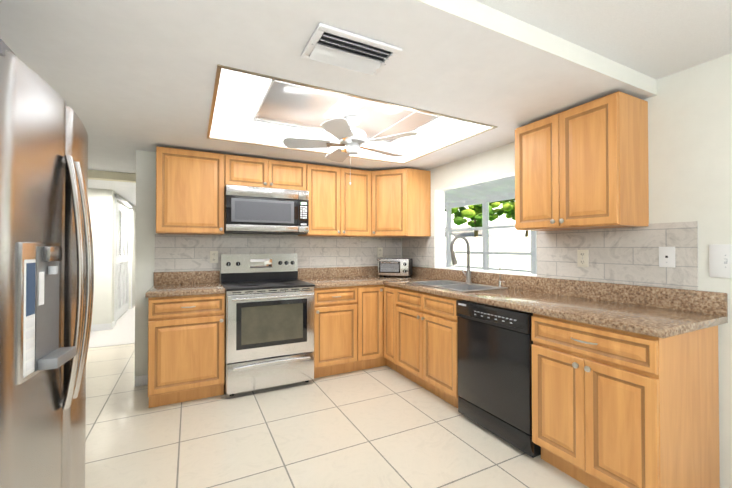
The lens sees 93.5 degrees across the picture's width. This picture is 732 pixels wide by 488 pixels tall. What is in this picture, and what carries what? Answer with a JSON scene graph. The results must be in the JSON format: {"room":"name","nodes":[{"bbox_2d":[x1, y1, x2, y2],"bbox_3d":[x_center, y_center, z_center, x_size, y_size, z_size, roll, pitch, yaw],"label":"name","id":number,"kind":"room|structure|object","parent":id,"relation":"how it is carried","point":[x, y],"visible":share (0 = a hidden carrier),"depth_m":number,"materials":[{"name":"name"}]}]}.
{"room":"kitchen","nodes":[
{"label":"kitchen","id":0,"kind":"room"},
{"bbox_2d":[88,188,103,324],"bbox_3d":[-5.090,0.138,4.751,2.340,2.340,0.120,0,-1,-27],"label":"wall","id":1,"kind":"structure","parent":0,"point":[101,202],"depth_m":5.21,"materials":[{"name":"paint"}]},
{"bbox_2d":[91,322,113,330],"bbox_3d":[-5.010,1.255,4.711,2.515,0.095,0.025,0,-1,-27],"label":"baseboard","id":2,"kind":"structure","parent":1,"relation":"attached to","point":[97,327],"depth_m":5.21,"materials":[{"name":"white paint"}]},
{"bbox_2d":[88,305,134,347],"bbox_3d":[-5.173,1.341,5.703,3.128,0.054,4.048,0,-1,-27],"label":"floor","id":3,"kind":"structure","parent":0,"point":[122,332],"depth_m":4.97,"materials":[{"name":"beige tile"}]},
{"bbox_2d":[88,170,135,182],"bbox_3d":[-4.070,-0.809,3.553,3.120,0.090,0.120,0,-1,-27],"label":"wall","id":4,"kind":"structure","parent":0,"point":[92,174],"depth_m":4.05,"materials":[{"name":"paint"}]},
{"bbox_2d":[104,189,135,328],"bbox_3d":[-4.635,0.157,6.588,0.120,2.340,2.980,0,-1,-27],"label":"wall","id":5,"kind":"structure","parent":0,"point":[109,195],"depth_m":5.29,"materials":[{"name":"paint"}]},
{"bbox_2d":[116,202,128,320],"bbox_3d":[-4.449,0.299,6.266,0.050,2.010,1.664,0,-1,-27],"label":"bifold closet door","id":6,"kind":"structure","parent":5,"relation":"in","point":[122,292],"depth_m":6.31,"materials":[{"name":"white paint"}]},
{"bbox_2d":[114,194,132,325],"bbox_3d":[-4.411,0.264,6.287,0.017,2.120,1.820,0,-1,-27],"label":"door frame","id":7,"kind":"structure","parent":5,"relation":"attached to","point":[119,198],"depth_m":5.54,"materials":[{"name":"white paint"}]},
{"bbox_2d":[135,150,401,376],"bbox_3d":[-1.302,0.127,3.619,4.160,2.340,0.140,0,-1,-27],"label":"wall","id":8,"kind":"structure","parent":0,"point":[145,216],"depth_m":3.16,"materials":[{"name":"paint"}]},
{"bbox_2d":[135,375,147,386],"bbox_3d":[0.586,1.225,1.016,2.866,0.090,6.188,0,-1,-27],"label":"baseboard","id":9,"kind":"structure","parent":8,"relation":"attached to","point":[141,380],"depth_m":3.14,"materials":[{"name":"white paint"}]},
{"bbox_2d":[156,146,224,234],"bbox_3d":[-1.613,-0.464,3.182,0.543,0.742,0.359,0,-1,-27],"label":"upper cabinet","id":10,"kind":"object","parent":8,"relation":"attached to","point":[189,192],"visible":1,"depth_m":3.05,"materials":[{"name":"brown wood"}]},
{"bbox_2d":[224,154,305,190],"bbox_3d":[-1.022,-0.686,3.485,0.774,0.292,0.359,0,-1,-27],"label":"upper cabinet","id":11,"kind":"object","parent":8,"relation":"attached to","point":[256,172],"visible":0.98,"depth_m":3.34,"materials":[{"name":"brown wood"}]},
{"bbox_2d":[224,185,308,234],"bbox_3d":[-1.009,-0.318,3.455,0.772,0.426,0.412,0,-1,-27],"label":"microwave","id":12,"kind":"object","parent":11,"relation":"attached to","point":[253,210],"visible":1,"depth_m":3.26,"materials":[{"name":"silver glass"}]},
{"bbox_2d":[155,234,400,271],"bbox_3d":[-0.757,0.090,3.813,2.708,0.353,0.006,0,-1,-27],"label":"tile backsplash","id":13,"kind":"structure","parent":8,"relation":"attached to","point":[179,252],"depth_m":3.69,"materials":[{"name":"white tile"}]},
{"bbox_2d":[210,251,217,262],"bbox_3d":[-1.509,0.130,3.419,0.075,0.118,0.009,0,-1,-27],"label":"electrical outlet","id":14,"kind":"object","parent":13,"relation":"attached to","point":[213,256],"visible":1,"depth_m":3.42,"materials":[{"name":"beige plastic"}]},
{"bbox_2d":[377,248,382,256],"bbox_3d":[0.175,0.103,4.278,0.075,0.118,0.009,0,-1,-27],"label":"electrical outlet","id":15,"kind":"object","parent":13,"relation":"attached to","point":[379,252],"visible":1,"depth_m":4.27,"materials":[{"name":"beige plastic"}]},
{"bbox_2d":[298,163,370,236],"bbox_3d":[-0.339,-0.457,3.831,0.751,0.742,0.359,0,-1,-27],"label":"upper cabinet","id":16,"kind":"object","parent":8,"relation":"attached to","point":[339,205],"visible":0.98,"depth_m":3.69,"materials":[{"name":"brown wood"}]},
{"bbox_2d":[369,168,430,237],"bbox_3d":[0.320,-0.455,4.029,0.618,0.742,0.609,0,-1,-27],"label":"upper cabinet","id":17,"kind":"object","parent":8,"relation":"attached to","point":[400,203],"visible":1,"depth_m":3.82,"materials":[{"name":"brown wood"}]},
{"bbox_2d":[0,0,656,206],"bbox_3d":[-2.893,-0.890,4.415,6.000,0.090,8.454,0,-1,-27],"label":"ceiling","id":18,"kind":"structure","parent":0,"point":[133,74],"depth_m":1.68,"materials":[{"name":"paint"}]},
{"bbox_2d":[283,115,417,184],"bbox_3d":[-0.109,-0.711,2.694,1.017,0.521,0.995,0,-1,-27],"label":"ceiling fan","id":19,"kind":"object","parent":18,"relation":"hanging from","point":[352,139],"visible":1,"depth_m":2.60,"materials":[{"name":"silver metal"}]},
{"bbox_2d":[301,23,401,76],"bbox_3d":[-0.070,-0.859,1.563,0.390,0.027,0.264,0,-1,-27],"label":"ceiling vent","id":20,"kind":"object","parent":18,"relation":"in","point":[338,48],"visible":0.98,"depth_m":1.54,"materials":[{"name":"white metal"}]},
{"bbox_2d":[207,64,496,163],"bbox_3d":[-0.161,-0.917,2.662,1.897,0.120,1.252,0,-1,-27],"label":"ceiling light fixture","id":21,"kind":"object","parent":18,"relation":"attached to","point":[249,107],"visible":0.96,"depth_m":2.63,"materials":[{"name":"white"}]},
{"bbox_2d":[85,344,588,487],"bbox_3d":[-1.186,1.295,1.045,6.000,0.050,7.870,0,-1,-27],"label":"floor","id":22,"kind":"structure","parent":0,"point":[382,427],"depth_m":2.26,"materials":[{"name":"beige tile"}]},
{"bbox_2d":[0,39,93,487],"bbox_3d":[-1.441,0.371,1.096,0.903,1.798,0.845,0,-1,-27],"label":"refrigerator","id":23,"kind":"object","parent":22,"relation":"on","point":[46,274],"visible":1,"depth_m":1.06,"materials":[{"name":"silver metal"}]},
{"bbox_2d":[148,293,224,407],"bbox_3d":[-1.555,0.854,3.014,0.549,0.873,0.649,0,-1,-27],"label":"base cabinet","id":24,"kind":"object","parent":22,"relation":"on","point":[186,348],"visible":0.98,"depth_m":2.75,"materials":[{"name":"brown wood"}]},
{"bbox_2d":[145,270,225,297],"bbox_3d":[-1.571,0.337,3.032,0.566,0.153,0.653,0,-1,-27],"label":"countertop","id":25,"kind":"structure","parent":24,"relation":"on","point":[184,283],"depth_m":3.19,"materials":[{"name":"stone"}]},
{"bbox_2d":[221,253,314,395],"bbox_3d":[-0.946,0.696,3.277,0.764,1.195,0.730,0,-1,-27],"label":"range","id":26,"kind":"object","parent":22,"relation":"on","point":[269,321],"visible":1,"depth_m":3.04,"materials":[{"name":"silver metal"}]},
{"bbox_2d":[313,286,356,377],"bbox_3d":[-0.419,0.860,3.594,0.455,0.873,0.649,0,-1,-27],"label":"base cabinet","id":27,"kind":"object","parent":22,"relation":"on","point":[335,331],"visible":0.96,"depth_m":3.34,"materials":[{"name":"brown wood"}]},
{"bbox_2d":[354,285,403,375],"bbox_3d":[0.245,0.862,3.821,0.929,0.873,0.887,0,-1,-27],"label":"base cabinet","id":28,"kind":"object","parent":22,"relation":"on","point":[376,325],"visible":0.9,"depth_m":3.50,"materials":[{"name":"brown wood"}]},
{"bbox_2d":[298,266,380,287],"bbox_3d":[-0.305,0.344,3.678,0.732,0.153,0.653,0,-1,-27],"label":"countertop","id":29,"kind":"structure","parent":28,"relation":"on","point":[326,277],"depth_m":3.86,"materials":[{"name":"stone"}]},
{"bbox_2d":[381,266,727,337],"bbox_3d":[0.852,0.336,2.937,0.655,0.153,3.023,0,-1,-27],"label":"countertop","id":30,"kind":"structure","parent":28,"relation":"on","point":[660,312],"depth_m":2.06,"materials":[{"name":"stone"}]},
{"bbox_2d":[378,258,411,276],"bbox_3d":[0.345,0.279,4.088,0.370,0.213,0.265,0,-1,18],"label":"toaster oven","id":31,"kind":"object","parent":30,"relation":"on","point":[395,266],"visible":1,"depth_m":3.98,"materials":[{"name":"silver metal"}]},
{"bbox_2d":[407,280,507,291],"bbox_3d":[0.795,0.458,3.124,0.490,0.180,0.790,0,-1,-27],"label":"double-bowl sink","id":32,"kind":"object","parent":30,"relation":"in","point":[456,285],"visible":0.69,"depth_m":3.13,"materials":[{"name":"metal"}]},
{"bbox_2d":[450,235,471,283],"bbox_3d":[0.863,0.143,3.222,0.256,0.450,0.142,0,-1,-27],"label":"pull-down faucet","id":33,"kind":"object","parent":30,"relation":"on","point":[467,274],"visible":1,"depth_m":3.21,"materials":[{"name":"metal"}]},
{"bbox_2d":[491,260,505,286],"bbox_3d":[1.105,0.250,2.882,0.126,0.229,0.073,0,-1,-27],"label":"filter faucet","id":34,"kind":"object","parent":30,"relation":"on","point":[500,284],"visible":1,"depth_m":2.91,"materials":[{"name":"silver metal"}]},
{"bbox_2d":[396,287,460,407],"bbox_3d":[0.748,0.855,3.099,0.649,0.873,0.853,0,-1,-27],"label":"base cabinet","id":35,"kind":"object","parent":22,"relation":"on","point":[426,341],"visible":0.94,"depth_m":2.90,"materials":[{"name":"brown wood"}]},
{"bbox_2d":[456,300,540,457],"bbox_3d":[1.084,0.850,2.434,0.614,0.868,0.615,0,-1,-27],"label":"dishwasher","id":36,"kind":"object","parent":22,"relation":"on","point":[495,343],"visible":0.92,"depth_m":2.24,"materials":[{"name":"black metal"}]},
{"bbox_2d":[531,313,719,487],"bbox_3d":[1.369,0.842,1.880,0.649,0.873,0.615,0,-1,-27],"label":"base cabinet","id":37,"kind":"object","parent":22,"relation":"on","point":[613,408],"visible":0.98,"depth_m":1.66,"materials":[{"name":"brown wood"}]},
{"bbox_2d":[415,53,731,487],"bbox_3d":[1.928,0.107,1.708,0.140,2.340,6.200,0,-1,-27],"label":"wall","id":38,"kind":"structure","parent":0,"point":[689,144],"depth_m":1.86,"materials":[{"name":"paint"}]},
{"bbox_2d":[402,236,434,267],"bbox_3d":[0.615,0.093,4.119,0.006,0.353,0.650,0,-1,-27],"label":"tile backsplash","id":39,"kind":"structure","parent":38,"relation":"attached to","point":[420,251],"depth_m":4.06,"materials":[{"name":"white tile"}]},
{"bbox_2d":[438,175,536,276],"bbox_3d":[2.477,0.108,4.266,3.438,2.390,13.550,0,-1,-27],"label":"window frames","id":40,"kind":"structure","parent":38,"relation":"in","point":[484,194],"depth_m":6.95,"materials":[{"name":"silver metal"}]},
{"bbox_2d":[515,91,648,230],"bbox_3d":[1.363,-0.473,2.265,0.359,0.742,0.678,0,-1,-27],"label":"upper cabinet","id":41,"kind":"object","parent":38,"relation":"attached to","point":[583,166],"visible":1,"depth_m":2.05,"materials":[{"name":"brown wood"}]},
{"bbox_2d":[536,221,697,289],"bbox_3d":[1.557,0.067,2.271,0.006,0.368,0.960,0,-1,-27],"label":"tile backsplash","id":42,"kind":"structure","parent":38,"relation":"attached to","point":[626,255],"depth_m":2.15,"materials":[{"name":"white tile"}]},
{"bbox_2d":[577,250,588,266],"bbox_3d":[1.495,0.099,2.373,0.009,0.118,0.075,0,-1,-27],"label":"outlet","id":43,"kind":"object","parent":42,"relation":"attached to","point":[582,258],"visible":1,"depth_m":2.37,"materials":[{"name":"beige plastic"}]},
{"bbox_2d":[659,247,674,267],"bbox_3d":[1.709,0.074,1.955,0.008,0.118,0.075,0,-1,-27],"label":"outlet plate","id":44,"kind":"object","parent":42,"relation":"attached to","point":[667,257],"visible":1,"depth_m":1.95,"materials":[{"name":"white plastic"}]},
{"bbox_2d":[709,244,731,277],"bbox_3d":[1.819,0.087,1.742,0.016,0.170,0.125,0,-1,-27],"label":"light switch","id":45,"kind":"object","parent":38,"relation":"attached to","point":[720,260],"visible":1,"depth_m":1.76,"materials":[{"name":"white plastic"}]},
{"bbox_2d":[475,0,731,79],"bbox_3d":[0.830,-1.025,-0.374,3.720,0.080,3.468,0,-1,-27],"label":"ceiling","id":46,"kind":"structure","parent":0,"point":[656,39],"depth_m":1.53,"materials":[{"name":"white paint"}]},
{"label":"outside","id":47,"kind":"structure","parent":0,"visible":0},
{"bbox_2d":[445,201,530,236],"bbox_3d":[21.456,-17.521,69.824,140.001,41.000,0.200,0,-1,1],"label":"sky","id":48,"kind":"structure","parent":47,"point":[506,232],"depth_m":69.45,"materials":[{"name":"white"}]},
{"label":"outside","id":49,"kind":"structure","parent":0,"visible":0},
{"bbox_3d":[21.902,1.817,32.194,56.560,0.050,90.000,0,-1,-27],"label":"lawn","id":50,"kind":"structure","parent":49,"visible":0},
{"bbox_2d":[445,227,492,236],"bbox_3d":[6.171,0.059,33.866,9.800,3.500,8.800,0,-1,1],"label":"house","id":51,"kind":"structure","parent":50,"relation":"on","point":[464,233],"depth_m":30.93,"materials":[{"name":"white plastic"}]},
{"bbox_2d":[445,199,527,236],"bbox_3d":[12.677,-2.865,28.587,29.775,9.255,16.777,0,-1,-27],"label":"tree","id":52,"kind":"object","parent":50,"relation":"on","point":[473,213],"visible":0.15,"depth_m":26.14,"materials":[{"name":"green plant"}]},
{"bbox_2d":[445,235,530,273],"bbox_3d":[5.223,0.627,13.375,28.000,1.940,0.120,0,-1,1],"label":"fence","id":53,"kind":"object","parent":50,"relation":"on","point":[499,243],"visible":0.15,"depth_m":13.36,"materials":[{"name":"white"}]}
]}

